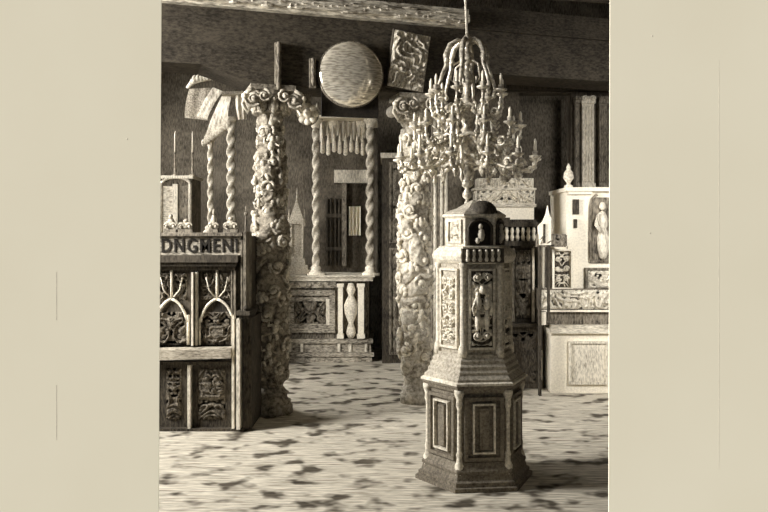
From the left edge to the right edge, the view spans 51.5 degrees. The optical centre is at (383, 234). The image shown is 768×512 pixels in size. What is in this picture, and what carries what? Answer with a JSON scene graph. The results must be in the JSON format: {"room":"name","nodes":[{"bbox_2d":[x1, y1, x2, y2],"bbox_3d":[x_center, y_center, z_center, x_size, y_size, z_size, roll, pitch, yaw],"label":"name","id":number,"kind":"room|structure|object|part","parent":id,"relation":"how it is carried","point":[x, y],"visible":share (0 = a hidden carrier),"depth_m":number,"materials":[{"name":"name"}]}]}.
{"room":"museum gallery","nodes":[
{"label":"museum gallery","id":0,"kind":"room"},
{"bbox_2d":[159,348,608,511],"bbox_3d":[0.300,1.650,7.652,9.800,0.100,7.296,0,0,0],"label":"floor","id":1,"kind":"structure","parent":0,"point":[348,442],"depth_m":5.76,"materials":[{"name":"stone"}]},
{"bbox_2d":[160,176,202,231],"bbox_3d":[-2.681,0.406,10.485,0.474,2.337,0.570,0,0,0],"label":"tall cabinet","id":2,"kind":"object","parent":1,"relation":"on","point":[180,195],"visible":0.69,"depth_m":10.23,"materials":[{"name":"brown wood"}]},
{"bbox_3d":[-2.774,0.358,10.245,0.122,1.971,0.030,0,0,0],"label":"door","id":3,"kind":"part","parent":2,"relation":"part of","materials":[{"name":"brown wood"}]},
{"bbox_2d":[171,132,178,175],"bbox_3d":[-2.739,-1.062,10.450,0.100,0.600,0.100,0,0,0],"label":"candlestick","id":4,"kind":"object","parent":2,"relation":"on","point":[175,152],"visible":0.91,"depth_m":10.44,"materials":[{"name":"brown metal"}]},
{"bbox_3d":[-2.739,-0.921,10.450,0.100,0.320,0.100,0,0,0],"label":"stem","id":5,"kind":"part","parent":4,"relation":"part of","materials":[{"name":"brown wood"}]},
{"bbox_2d":[174,132,175,151],"bbox_3d":[-2.739,-1.222,10.450,0.026,0.280,0.026,0,0,23],"label":"candle","id":6,"kind":"object","parent":4,"relation":"on","point":[175,132],"depth_m":10.44,"materials":[{"name":"wax"}]},
{"bbox_3d":[-2.681,-0.742,10.485,0.474,0.038,0.570,0,0,0],"label":"cornice","id":7,"kind":"part","parent":2,"relation":"part of","materials":[{"name":"brown wood"}]},
{"bbox_3d":[-2.576,0.358,10.245,0.122,1.971,0.030,0,0,0],"label":"door","id":8,"kind":"part","parent":2,"relation":"part of","materials":[{"name":"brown wood"}]},
{"bbox_2d":[189,131,196,176],"bbox_3d":[-2.508,-1.062,10.450,0.100,0.600,0.100,0,0,0],"label":"candlestick","id":9,"kind":"object","parent":2,"relation":"on","point":[192,152],"visible":0.93,"depth_m":10.44,"materials":[{"name":"brown metal"}]},
{"bbox_3d":[-2.508,-0.921,10.450,0.100,0.320,0.100,0,0,0],"label":"stem","id":10,"kind":"part","parent":9,"relation":"part of","materials":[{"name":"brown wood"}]},
{"bbox_2d":[192,131,193,151],"bbox_3d":[-2.508,-1.222,10.450,0.026,0.280,0.026,0,0,-23],"label":"candle","id":11,"kind":"object","parent":9,"relation":"on","point":[192,131],"depth_m":10.44,"materials":[{"name":"wax"}]},
{"bbox_2d":[159,208,260,430],"bbox_3d":[-1.740,0.681,6.754,1.313,1.838,0.672,0,0,0],"label":"cabinet","id":12,"kind":"object","parent":1,"relation":"on","point":[210,321],"visible":0.62,"depth_m":6.54,"materials":[{"name":"brown wood"}]},
{"bbox_2d":[163,214,177,231],"bbox_3d":[-1.759,-0.099,6.574,0.114,0.152,0.072,0,0,0],"label":"carved crest","id":13,"kind":"object","parent":12,"relation":"on","point":[171,225],"visible":1,"depth_m":6.55,"materials":[{"name":"brown wood"}]},
{"bbox_3d":[-1.727,1.321,6.570,0.222,0.525,0.030,0,0,0],"label":"panel","id":14,"kind":"part","parent":12,"relation":"part of","materials":[{"name":"brown wood"}]},
{"bbox_3d":[-1.748,0.595,6.572,0.304,0.615,0.025,0,0,0],"label":"tracery panel","id":15,"kind":"part","parent":12,"relation":"part of","materials":[{"name":"brown wood"}]},
{"bbox_2d":[178,219,193,231],"bbox_3d":[-1.635,-0.076,6.574,0.126,0.108,0.072,0,0,0],"label":"carved crest","id":16,"kind":"object","parent":12,"relation":"on","point":[186,226],"visible":0.99,"depth_m":6.55,"materials":[{"name":"brown wood"}]},
{"bbox_3d":[-1.818,0.970,6.480,1.157,0.119,0.080,0,0,0],"label":"seat rail","id":17,"kind":"part","parent":12,"relation":"part of","materials":[{"name":"brown wood"}]},
{"bbox_3d":[-1.818,1.046,6.535,1.157,0.025,0.090,0,0,0],"label":"seat moulding","id":18,"kind":"part","parent":12,"relation":"part of","materials":[{"name":"brown wood"}]},
{"bbox_3d":[-1.789,0.226,6.515,1.214,0.123,0.150,0,0,0],"label":"hood moulding","id":19,"kind":"part","parent":12,"relation":"part of","materials":[{"name":"brown wood"}]},
{"bbox_3d":[-1.777,-0.006,6.565,1.239,0.029,0.150,0,0,0],"label":"rail","id":20,"kind":"part","parent":12,"relation":"part of","materials":[{"name":"brown wood"}]},
{"bbox_3d":[-1.415,1.321,6.570,0.320,0.525,0.030,0,0,0],"label":"panel","id":21,"kind":"part","parent":12,"relation":"part of","materials":[{"name":"brown wood"}]},
{"bbox_2d":[208,209,218,231],"bbox_3d":[-1.404,-0.120,6.574,0.096,0.196,0.072,0,0,0],"label":"carved crest","id":22,"kind":"object","parent":12,"relation":"on","point":[214,225],"visible":1,"depth_m":6.55,"materials":[{"name":"brown wood"}]},
{"bbox_3d":[-1.375,0.595,6.572,0.320,0.615,0.025,0,0,0],"label":"tracery panel","id":23,"kind":"part","parent":12,"relation":"part of","materials":[{"name":"brown wood"}]},
{"bbox_2d":[223,217,238,231],"bbox_3d":[-1.263,-0.087,6.574,0.126,0.130,0.072,0,0,0],"label":"carved crest","id":24,"kind":"object","parent":12,"relation":"on","point":[230,226],"visible":1,"depth_m":6.55,"materials":[{"name":"brown wood"}]},
{"bbox_3d":[-1.136,0.189,6.600,0.059,0.853,0.280,0,0,0],"label":"post","id":25,"kind":"part","parent":12,"relation":"part of","materials":[{"name":"brown wood"}]},
{"bbox_3d":[-1.120,1.132,6.780,0.074,0.903,0.520,0,0,0],"label":"panel","id":26,"kind":"part","parent":12,"relation":"part of","materials":[{"name":"brown wood"}]},
{"bbox_2d":[185,75,247,231],"bbox_3d":[-2.107,-0.144,9.555,1.130,3.489,1.091,0,0,0],"label":"canopy","id":27,"kind":"object","parent":1,"relation":"on","point":[200,102],"visible":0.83,"depth_m":9.30,"materials":[{"name":"brown wood"}]},
{"bbox_3d":[-1.994,-1.815,9.245,0.875,0.149,0.132,0,0,30],"label":"crest rail","id":28,"kind":"part","parent":27,"relation":"part of","materials":[{"name":"wood"}]},
{"bbox_3d":[-2.090,-0.588,9.600,0.082,1.153,0.082,0,0,0],"label":"twisted post","id":29,"kind":"part","parent":27,"relation":"part of","materials":[{"name":"grey"}]},
{"bbox_3d":[-1.764,-0.668,9.200,0.114,1.313,0.114,0,0,0],"label":"twisted post","id":30,"kind":"part","parent":27,"relation":"part of","materials":[{"name":"grey"}]},
{"bbox_3d":[-1.696,-1.621,9.215,0.308,0.034,0.270,0,0,0],"label":"curtain rail","id":31,"kind":"part","parent":27,"relation":"part of","materials":[{"name":"grey"}]},
{"bbox_2d":[235,95,247,119],"bbox_3d":[-1.644,-1.467,9.117,0.185,0.285,0.101,0,0,22],"label":"curtain","id":32,"kind":"object","parent":27,"relation":"hanging from","point":[241,113],"depth_m":9.10,"materials":[{"name":"white fabric"}]},
{"bbox_2d":[241,83,305,416],"bbox_3d":[-1.018,0.135,7.175,0.580,2.930,0.452,0,0,-17],"label":"carved pillar","id":33,"kind":"structure","parent":1,"relation":"on","point":[271,226],"depth_m":7.07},
{"bbox_2d":[296,94,318,125],"bbox_3d":[-0.691,-1.133,7.197,0.208,0.289,0.117,0,0,0],"label":"boss","id":34,"kind":"object","parent":33,"relation":"attached to","point":[309,116],"visible":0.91,"depth_m":7.17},
{"bbox_2d":[161,3,609,103],"bbox_3d":[-0.205,-1.656,7.593,7.000,0.648,0.460,0,0,-18],"label":"ceiling beam","id":35,"kind":"structure","parent":33,"relation":"on","point":[234,48],"depth_m":7.24,"materials":[{"name":"wood"}]},
{"bbox_2d":[275,41,281,89],"bbox_3d":[-0.937,-1.480,7.070,0.053,0.461,0.086,0,0,-18],"label":"bracket","id":36,"kind":"object","parent":35,"relation":"attached to","point":[278,62],"visible":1,"depth_m":7.04,"materials":[{"name":"brown wood"}]},
{"bbox_2d":[309,58,315,88],"bbox_3d":[-0.640,-1.455,7.166,0.054,0.270,0.086,0,0,-18],"label":"bracket","id":37,"kind":"object","parent":35,"relation":"attached to","point":[312,61],"visible":1,"depth_m":7.15,"materials":[{"name":"brown wood"}]},
{"bbox_2d":[162,0,469,28],"bbox_3d":[-1.413,-2.060,7.125,4.487,0.160,0.609,0,0,-18],"label":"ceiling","id":38,"kind":"structure","parent":35,"relation":"on","point":[365,10],"depth_m":7.22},
{"bbox_2d":[560,0,609,2],"bbox_3d":[0.600,-2.380,7.350,8.000,0.240,0.241,0,0,-11],"label":"trim","id":39,"kind":"structure","parent":38,"relation":"on","point":[595,1],"depth_m":7.68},
{"bbox_2d":[317,41,383,117],"bbox_3d":[-0.299,-1.421,7.243,0.609,0.687,0.140,0,0,-13],"label":"round mirror","id":40,"kind":"object","parent":35,"relation":"attached to","point":[350,75],"visible":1,"depth_m":7.21,"materials":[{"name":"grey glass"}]},
{"bbox_2d":[385,28,431,92],"bbox_3d":[0.232,-1.619,7.412,0.436,0.583,0.135,0,0,-18],"label":"relief panel","id":41,"kind":"object","parent":35,"relation":"attached to","point":[409,51],"visible":1,"depth_m":7.40,"materials":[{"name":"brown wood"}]},
{"bbox_2d":[461,5,609,41],"bbox_3d":[1.918,-2.090,8.259,2.550,0.220,0.500,0,0,-18],"label":"trim","id":42,"kind":"structure","parent":35,"relation":"on","point":[481,18],"depth_m":7.87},
{"bbox_2d":[288,103,379,361],"bbox_3d":[-0.779,-0.038,10.495,1.444,3.278,1.110,0,0,0],"label":"altar","id":43,"kind":"object","parent":1,"relation":"on","point":[329,304],"visible":0.99,"depth_m":10.14,"materials":[{"name":"brown wood"}]},
{"bbox_2d":[287,191,310,273],"bbox_3d":[-1.130,-0.052,10.350,0.400,1.120,0.200,0,0,0],"label":"reliquary","id":44,"kind":"object","parent":43,"relation":"on","point":[298,263],"visible":0.76,"depth_m":10.29,"materials":[{"name":"grey"}]},
{"bbox_3d":[-0.939,0.965,10.085,0.643,0.542,0.070,0,0,0],"label":"coffered panel","id":45,"kind":"part","parent":43,"relation":"part of","materials":[{"name":"brown wood"}]},
{"bbox_3d":[-0.870,-0.467,10.170,0.103,1.816,0.103,0,0,0],"label":"twisted post","id":46,"kind":"part","parent":43,"relation":"part of","materials":[{"name":"grey"}]},
{"bbox_3d":[-0.860,0.454,10.170,0.220,0.126,0.200,0,0,0],"label":"post","id":47,"kind":"part","parent":43,"relation":"part of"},
{"bbox_2d":[325,198,341,264],"bbox_3d":[-0.681,-0.044,10.940,0.252,0.920,0.060,0,0,0],"label":"grille","id":48,"kind":"object","parent":43,"relation":"attached to","point":[333,206],"depth_m":10.95,"materials":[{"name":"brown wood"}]},
{"bbox_3d":[-0.542,-0.148,10.910,0.063,1.129,0.120,0,0,0],"label":"post","id":49,"kind":"part","parent":43,"relation":"part of","materials":[{"name":"brown wood"}]},
{"bbox_3d":[-0.504,-0.479,11.010,0.832,1.992,0.080,0,0,0],"label":"panel","id":50,"kind":"part","parent":43,"relation":"part of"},
{"bbox_3d":[-0.504,-1.496,10.540,0.832,0.040,1.020,0,0,0],"label":"canopy rail","id":51,"kind":"part","parent":43,"relation":"part of","materials":[{"name":"white paint"}]},
{"bbox_3d":[-0.176,-0.467,10.170,0.120,1.816,0.120,0,0,0],"label":"twisted post","id":52,"kind":"part","parent":43,"relation":"part of","materials":[{"name":"grey"}]},
{"bbox_3d":[-0.167,0.454,10.170,0.220,0.126,0.200,0,0,0],"label":"post","id":53,"kind":"part","parent":43,"relation":"part of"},
{"bbox_2d":[380,153,430,362],"bbox_3d":[0.314,0.291,10.335,0.714,2.619,0.930,0,0,0],"label":"tall cabinet","id":54,"kind":"object","parent":1,"relation":"on","point":[391,176],"visible":0.28,"depth_m":9.93,"materials":[{"name":"brown wood"}]},
{"bbox_3d":[0.314,-0.988,10.335,0.714,0.062,0.930,0,0,0],"label":"cornice","id":55,"kind":"part","parent":54,"relation":"part of","materials":[{"name":"brown wood"}]},
{"bbox_3d":[0.143,0.826,9.930,0.162,1.329,0.040,0,0,0],"label":"door","id":56,"kind":"part","parent":54,"relation":"part of","materials":[{"name":"brown wood"}]},
{"bbox_3d":[0.143,-0.404,9.930,0.162,1.006,0.040,0,0,0],"label":"door","id":57,"kind":"part","parent":54,"relation":"part of","materials":[{"name":"brown wood"}]},
{"bbox_3d":[0.428,0.826,9.930,0.335,1.329,0.040,0,0,0],"label":"door","id":58,"kind":"part","parent":54,"relation":"part of","materials":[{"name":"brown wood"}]},
{"bbox_3d":[0.428,-0.404,9.930,0.335,1.006,0.040,0,0,0],"label":"door","id":59,"kind":"part","parent":54,"relation":"part of","materials":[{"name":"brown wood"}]},
{"bbox_2d":[386,92,447,404],"bbox_3d":[0.300,0.135,7.605,0.580,2.930,0.452,0,0,-17],"label":"carved pillar","id":60,"kind":"structure","parent":1,"relation":"on","point":[414,277],"depth_m":7.50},
{"bbox_2d":[430,119,447,358],"bbox_3d":[0.606,0.129,8.785,0.207,2.943,0.270,0,0,0],"label":"pier","id":61,"kind":"object","parent":1,"relation":"on","point":[439,192],"visible":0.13,"depth_m":8.70,"materials":[{"name":"stone"}]},
{"bbox_2d":[415,200,531,493],"bbox_3d":[0.600,0.685,5.290,0.790,1.830,0.684,0,0,-6],"label":"pedestal","id":62,"kind":"object","parent":1,"relation":"on","point":[474,383],"visible":1,"depth_m":5.07,"materials":[{"name":"stone"}]},
{"bbox_3d":[0.371,1.218,5.124,0.028,0.315,0.144,0,0,-36],"label":"moulding","id":63,"kind":"part","parent":62,"relation":"part of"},
{"bbox_3d":[0.373,1.220,5.125,0.024,0.400,0.250,0,0,-36],"label":"panel","id":64,"kind":"part","parent":62,"relation":"part of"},
{"bbox_3d":[0.421,0.472,5.161,0.020,0.515,0.170,0,0,-36],"label":"shaft panel","id":65,"kind":"part","parent":62,"relation":"part of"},
{"bbox_3d":[0.458,-0.022,5.187,0.017,0.155,0.140,0,0,-36],"label":"lantern panel","id":66,"kind":"part","parent":62,"relation":"part of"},
{"bbox_3d":[0.618,-0.022,5.114,0.170,0.174,0.020,0,0,-6],"label":"arch moulding","id":67,"kind":"part","parent":62,"relation":"part of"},
{"bbox_3d":[0.623,0.472,5.071,0.170,0.515,0.020,0,0,-6],"label":"shaft panel","id":68,"kind":"part","parent":62,"relation":"part of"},
{"bbox_2d":[470,201,496,213],"bbox_3d":[0.645,-0.180,5.194,0.190,0.090,0.190,0,0,-6],"label":"dome","id":69,"kind":"object","parent":62,"relation":"attached to","point":[476,207],"depth_m":5.13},
{"bbox_3d":[0.629,1.220,5.011,0.250,0.400,0.024,0,0,-6],"label":"panel","id":70,"kind":"part","parent":62,"relation":"part of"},
{"bbox_3d":[0.629,1.218,5.009,0.144,0.315,0.028,0,0,-6],"label":"moulding","id":71,"kind":"part","parent":62,"relation":"part of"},
{"bbox_3d":[0.761,-0.022,5.218,0.020,0.174,0.170,0,0,24],"label":"arch moulding","id":72,"kind":"part","parent":62,"relation":"part of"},
{"bbox_3d":[0.801,0.472,5.200,0.020,0.515,0.170,0,0,24],"label":"shaft panel","id":73,"kind":"part","parent":62,"relation":"part of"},
{"bbox_3d":[0.856,1.220,5.176,0.024,0.400,0.250,0,0,24],"label":"panel","id":74,"kind":"part","parent":62,"relation":"part of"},
{"bbox_3d":[0.857,1.218,5.175,0.028,0.315,0.144,0,0,24],"label":"moulding","id":75,"kind":"part","parent":62,"relation":"part of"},
{"bbox_2d":[503,218,544,388],"bbox_3d":[1.265,0.709,8.560,0.781,1.782,0.680,0,0,0],"label":"tall cabinet","id":76,"kind":"object","parent":1,"relation":"on","point":[520,236],"visible":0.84,"depth_m":8.30,"materials":[{"name":"brown wood"}]},
{"bbox_2d":[471,178,536,218],"bbox_3d":[1.298,-0.276,8.685,0.665,0.672,0.330,0,0,0],"label":"tiered casket","id":77,"kind":"object","parent":76,"relation":"on","point":[515,199],"visible":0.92,"depth_m":8.55,"materials":[{"name":"white paint"}]},
{"bbox_3d":[1.298,-0.402,8.685,0.665,0.204,0.330,0,0,0],"label":"moulding","id":78,"kind":"part","parent":77,"relation":"part of","materials":[{"name":"brown wood"}]},
{"bbox_3d":[1.303,-0.408,8.685,0.633,0.150,0.330,0,0,0],"label":"carved drawer","id":79,"kind":"part","parent":77,"relation":"part of","materials":[{"name":"brown wood"}]},
{"bbox_2d":[503,241,535,245],"bbox_3d":[1.390,0.088,8.570,0.427,0.052,0.660,0,0,0],"label":"shelf","id":80,"kind":"object","parent":76,"relation":"attached to","point":[507,243],"depth_m":8.24,"materials":[{"name":"brown wood"}]},
{"bbox_3d":[1.390,-0.133,8.350,0.427,0.099,0.220,0,0,0],"label":"gallery rail","id":81,"kind":"part","parent":76,"relation":"part of","materials":[{"name":"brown wood"}]},
{"bbox_3d":[1.453,0.510,8.323,0.156,0.708,0.074,0,0,0],"label":"carved door","id":82,"kind":"part","parent":76,"relation":"part of","materials":[{"name":"brown wood"}]},
{"bbox_2d":[536,206,566,395],"bbox_3d":[1.676,0.653,7.970,0.299,1.894,0.100,0,0,0],"label":"post","id":83,"kind":"object","parent":1,"relation":"on","point":[544,238],"visible":1,"depth_m":7.94,"materials":[{"name":"white paint"}]},
{"bbox_3d":[1.554,0.850,7.950,0.025,1.500,0.060,0,0,0],"label":"post","id":84,"kind":"part","parent":83,"relation":"part of","materials":[{"name":"brown wood"}]},
{"bbox_3d":[1.641,0.479,7.950,0.020,0.758,0.060,0,0,0],"label":"post","id":85,"kind":"part","parent":83,"relation":"part of","materials":[{"name":"brown wood"}]},
{"bbox_3d":[1.671,0.055,7.985,0.289,0.130,0.070,0,0,0],"label":"rail","id":86,"kind":"part","parent":83,"relation":"part of","materials":[{"name":"brown wood"}]},
{"bbox_2d":[533,187,608,392],"bbox_3d":[2.162,0.557,8.543,1.164,2.086,1.055,0,0,0],"label":"altar","id":87,"kind":"object","parent":1,"relation":"on","point":[576,334],"visible":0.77,"depth_m":8.12,"materials":[{"name":"white paint"}]},
{"bbox_3d":[1.820,0.349,8.140,0.208,0.415,0.060,0,0,0],"label":"lattice panel","id":88,"kind":"part","parent":87,"relation":"part of","materials":[{"name":"white paint"}]},
{"bbox_2d":[563,163,573,187],"bbox_3d":[1.899,-0.611,8.200,0.110,0.250,0.107,0,0,0],"label":"finial","id":89,"kind":"object","parent":87,"relation":"on","point":[568,176],"visible":0.95,"depth_m":8.17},
{"bbox_3d":[1.899,-0.686,8.200,0.100,0.100,0.100,0,0,0],"label":"lid","id":90,"kind":"part","parent":89,"relation":"part of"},
{"bbox_3d":[2.207,0.952,8.545,1.073,0.081,1.050,0,0,0],"label":"cornice","id":91,"kind":"part","parent":87,"relation":"part of","materials":[{"name":"stone"}]},
{"bbox_3d":[2.299,-0.451,8.540,0.891,0.071,0.860,0,0,0],"label":"cornice","id":92,"kind":"part","parent":87,"relation":"part of","materials":[{"name":"white paint"}]},
{"bbox_3d":[2.061,1.291,8.053,0.395,0.435,0.035,0,0,0],"label":"sunk panel","id":93,"kind":"part","parent":87,"relation":"part of","materials":[{"name":"stone"}]},
{"bbox_3d":[2.324,0.446,8.150,0.537,0.223,0.040,0,0,0],"label":"framed panel","id":94,"kind":"part","parent":87,"relation":"part of","materials":[{"name":"brown wood"}]},
{"bbox_3d":[2.345,-0.069,8.150,0.495,0.712,0.028,0,0,0],"label":"arched panel","id":95,"kind":"part","parent":87,"relation":"part of","materials":[{"name":"stone"}]},
{"bbox_2d":[161,0,609,347],"bbox_3d":[0.300,-0.900,11.350,9.800,5.000,0.100,0,0,0],"label":"wall","id":96,"kind":"structure","parent":0,"point":[299,155],"depth_m":11.30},
{"bbox_2d":[448,83,608,240],"bbox_3d":[2.967,-0.400,9.500,4.465,4.000,0.600,0,0,0],"label":"wall","id":97,"kind":"structure","parent":0,"point":[542,118],"depth_m":9.70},
{"bbox_2d":[504,84,608,91],"bbox_3d":[2.164,-1.705,9.135,1.550,0.103,0.130,0,0,0],"label":"trim","id":98,"kind":"structure","parent":97,"relation":"attached to","point":[510,88],"depth_m":9.07,"materials":[{"name":"brown wood"}]},
{"bbox_2d":[573,96,581,186],"bbox_3d":[2.211,-1.054,9.110,0.065,1.052,0.160,0,0,0],"label":"fluted pilaster","id":99,"kind":"object","parent":97,"relation":"attached to","point":[576,100],"visible":0.99,"depth_m":9.10,"materials":[{"name":"brown wood"}]},
{"bbox_2d":[579,95,595,186],"bbox_3d":[2.331,-1.058,9.110,0.161,1.061,0.160,0,0,0],"label":"fluted pilaster","id":100,"kind":"object","parent":97,"relation":"attached to","point":[587,103],"visible":0.99,"depth_m":9.09,"materials":[{"name":"brown wood"}]},
{"bbox_2d":[596,96,608,186],"bbox_3d":[2.503,-1.054,9.110,0.114,1.052,0.160,0,0,0],"label":"fluted pilaster","id":101,"kind":"object","parent":97,"relation":"attached to","point":[601,101],"visible":0.95,"depth_m":9.10,"materials":[{"name":"brown wood"}]},
{"bbox_3d":[0.300,-3.450,7.652,9.800,0.100,7.296,0,0,0],"label":"ceiling","id":102,"kind":"structure","parent":0,"visible":0},
{"bbox_2d":[393,0,541,203],"bbox_3d":[0.655,-1.812,6.344,1.183,3.177,1.191,0,0,-44],"label":"chandelier","id":103,"kind":"object","parent":102,"relation":"hanging from","point":[466,149],"visible":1,"depth_m":6.22,"materials":[{"name":"beige metal"}]},
{"bbox_2d":[400,140,402,151],"bbox_3d":[0.135,-0.692,6.192,0.024,0.098,0.024,0,0,0],"label":"candle","id":104,"kind":"object","parent":103,"relation":"on","point":[401,143],"depth_m":6.18,"materials":[{"name":"wax"}]},
{"bbox_2d":[410,147,412,157],"bbox_3d":[0.232,-0.692,6.694,0.023,0.098,0.023,0,0,16],"label":"candle","id":105,"kind":"object","parent":103,"relation":"on","point":[411,150],"depth_m":6.68,"materials":[{"name":"wax"}]},
{"bbox_3d":[0.362,-0.537,6.409,0.519,0.206,0.052,0,0,11],"label":"arm","id":106,"kind":"part","parent":103,"relation":"part of","materials":[{"name":"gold metal"}]},
{"bbox_2d":[418,136,421,147],"bbox_3d":[0.268,-0.692,5.965,0.023,0.098,0.023,0,0,-22],"label":"candle","id":107,"kind":"object","parent":103,"relation":"on","point":[419,139],"depth_m":5.96,"materials":[{"name":"wax"}]},
{"bbox_3d":[0.422,-0.728,6.335,0.392,0.250,0.052,0,0,-4],"label":"arm","id":108,"kind":"part","parent":103,"relation":"part of","materials":[{"name":"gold metal"}]},
{"bbox_3d":[0.369,-0.537,6.263,0.519,0.206,0.052,0,0,-17],"label":"arm","id":109,"kind":"part","parent":103,"relation":"part of","materials":[{"name":"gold metal"}]},
{"bbox_3d":[0.423,-0.537,6.541,0.519,0.206,0.052,0,0,39],"label":"arm","id":110,"kind":"part","parent":103,"relation":"part of","materials":[{"name":"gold metal"}]},
{"bbox_3d":[0.469,-0.728,6.207,0.326,0.250,0.254,0,0,0],"label":"arm","id":111,"kind":"part","parent":103,"relation":"part of","materials":[{"name":"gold metal"}]},
{"bbox_3d":[0.443,-0.537,6.137,0.519,0.206,0.052,0,0,-44],"label":"arm","id":112,"kind":"part","parent":103,"relation":"part of","materials":[{"name":"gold metal"}]},
{"bbox_3d":[0.491,-0.980,6.385,0.267,0.287,0.052,0,0,11],"label":"arm","id":113,"kind":"part","parent":103,"relation":"part of","materials":[{"name":"gold metal"}]},
{"bbox_3d":[0.508,-0.980,6.268,0.267,0.287,0.052,0,0,-29],"label":"arm","id":114,"kind":"part","parent":103,"relation":"part of","materials":[{"name":"gold metal"}]},
{"bbox_3d":[0.540,-0.537,6.630,0.052,0.206,0.519,0,0,-24],"label":"arm","id":115,"kind":"part","parent":103,"relation":"part of","materials":[{"name":"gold metal"}]},
{"bbox_3d":[0.553,-0.980,6.486,0.052,0.287,0.267,0,0,-39],"label":"arm","id":116,"kind":"part","parent":103,"relation":"part of","materials":[{"name":"gold metal"}]},
{"bbox_2d":[450,134,452,145],"bbox_3d":[0.492,-0.692,5.827,0.024,0.098,0.024,0,0,0],"label":"candle","id":117,"kind":"object","parent":103,"relation":"on","point":[451,137],"depth_m":5.82,"materials":[{"name":"wax"}]},
{"bbox_2d":[455,70,457,80],"bbox_3d":[0.555,-1.214,6.080,0.023,0.090,0.023,0,0,0],"label":"candle","id":118,"kind":"object","parent":103,"relation":"on","point":[456,73],"depth_m":6.07,"materials":[{"name":"wax"}]},
{"bbox_3d":[0.567,-0.537,6.060,0.052,0.206,0.519,0,0,18],"label":"arm","id":119,"kind":"part","parent":103,"relation":"part of","materials":[{"name":"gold metal"}]},
{"bbox_3d":[0.575,-0.728,6.127,0.167,0.250,0.368,0,0,0],"label":"arm","id":120,"kind":"part","parent":103,"relation":"part of","materials":[{"name":"gold metal"}]},
{"bbox_3d":[0.596,-0.980,6.189,0.123,0.287,0.250,0,0,0],"label":"arm","id":121,"kind":"part","parent":103,"relation":"part of","materials":[{"name":"gold metal"}]},
{"bbox_3d":[0.655,-2.493,6.350,0.033,1.815,0.021,0,0,0],"label":"cord","id":122,"kind":"part","parent":103,"relation":"part of","materials":[{"name":"gold metal"}]},
{"bbox_3d":[0.661,-0.912,6.350,0.210,1.378,0.210,0,0,0],"label":"stem","id":123,"kind":"part","parent":103,"relation":"part of","materials":[{"name":"gold metal"}]},
{"bbox_3d":[0.716,-0.980,6.185,0.052,0.287,0.267,0,0,-19],"label":"arm","id":124,"kind":"part","parent":103,"relation":"part of","materials":[{"name":"gold metal"}]},
{"bbox_3d":[0.710,-0.728,6.115,0.052,0.250,0.392,0,0,-12],"label":"arm","id":125,"kind":"part","parent":103,"relation":"part of","materials":[{"name":"gold metal"}]},
{"bbox_3d":[0.712,-0.537,6.049,0.052,0.206,0.519,0,0,-10],"label":"arm","id":126,"kind":"part","parent":103,"relation":"part of","materials":[{"name":"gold metal"}]},
{"bbox_2d":[481,70,483,80],"bbox_3d":[0.754,-1.214,6.075,0.024,0.090,0.024,0,0,0],"label":"candle","id":127,"kind":"object","parent":103,"relation":"on","point":[482,73],"depth_m":6.06,"materials":[{"name":"wax"}]},
{"bbox_2d":[486,133,488,145],"bbox_3d":[0.755,-0.692,5.808,0.023,0.098,0.023,0,0,13],"label":"candle","id":128,"kind":"object","parent":103,"relation":"on","point":[487,136],"depth_m":5.80,"materials":[{"name":"wax"}]},
{"bbox_3d":[0.823,-0.537,6.609,0.052,0.206,0.519,0,0,32],"label":"arm","id":129,"kind":"part","parent":103,"relation":"part of","materials":[{"name":"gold metal"}]},
{"bbox_3d":[0.809,-0.980,6.259,0.267,0.287,0.052,0,0,31],"label":"arm","id":130,"kind":"part","parent":103,"relation":"part of","materials":[{"name":"gold metal"}]},
{"bbox_3d":[0.846,-0.537,6.107,0.052,0.206,0.519,0,0,-37],"label":"arm","id":131,"kind":"part","parent":103,"relation":"part of","materials":[{"name":"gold metal"}]},
{"bbox_3d":[0.833,-0.980,6.375,0.267,0.287,0.052,0,0,-9],"label":"arm","id":132,"kind":"part","parent":103,"relation":"part of","materials":[{"name":"gold metal"}]},
{"bbox_3d":[0.829,-0.728,6.178,0.052,0.250,0.392,0,0,-45],"label":"arm","id":133,"kind":"part","parent":103,"relation":"part of","materials":[{"name":"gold metal"}]},
{"bbox_3d":[0.887,-0.728,6.431,0.392,0.250,0.052,0,0,-20],"label":"arm","id":134,"kind":"part","parent":103,"relation":"part of","materials":[{"name":"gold metal"}]},
{"bbox_3d":[0.925,-0.537,6.505,0.519,0.206,0.052,0,0,-31],"label":"arm","id":135,"kind":"part","parent":103,"relation":"part of","materials":[{"name":"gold metal"}]},
{"bbox_3d":[0.938,-0.537,6.221,0.519,0.206,0.052,0,0,25],"label":"arm","id":136,"kind":"part","parent":103,"relation":"part of","materials":[{"name":"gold metal"}]},
{"bbox_3d":[0.895,-0.728,6.296,0.392,0.250,0.052,0,0,13],"label":"arm","id":137,"kind":"part","parent":103,"relation":"part of","materials":[{"name":"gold metal"}]},
{"bbox_3d":[0.966,-0.537,6.364,0.519,0.206,0.052,0,0,-3],"label":"arm","id":138,"kind":"part","parent":103,"relation":"part of","materials":[{"name":"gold metal"}]},
{"bbox_2d":[517,135,519,147],"bbox_3d":[0.996,-0.692,5.913,0.023,0.098,0.023,0,0,30],"label":"candle","id":139,"kind":"object","parent":103,"relation":"on","point":[518,138],"depth_m":5.91,"materials":[{"name":"wax"}]},
{"bbox_2d":[534,138,536,150],"bbox_3d":[1.161,-0.692,6.119,0.024,0.098,0.024,0,0,0],"label":"candle","id":140,"kind":"object","parent":103,"relation":"on","point":[535,142],"depth_m":6.11,"materials":[{"name":"wax"}]},
{"bbox_3d":[0.250,-0.900,4.036,9.900,5.000,0.060,0,0,0],"label":"wall","id":141,"kind":"structure","parent":0,"visible":0},
{"bbox_2d":[0,0,767,511],"bbox_3d":[0.000,-0.200,4.001,5.400,3.600,0.005,0,0,0],"label":"paper sheet","id":142,"kind":"object","parent":141,"relation":"attached to","point":[80,80],"visible":1,"depth_m":4.00,"materials":[{"name":"paper"}]}
]}

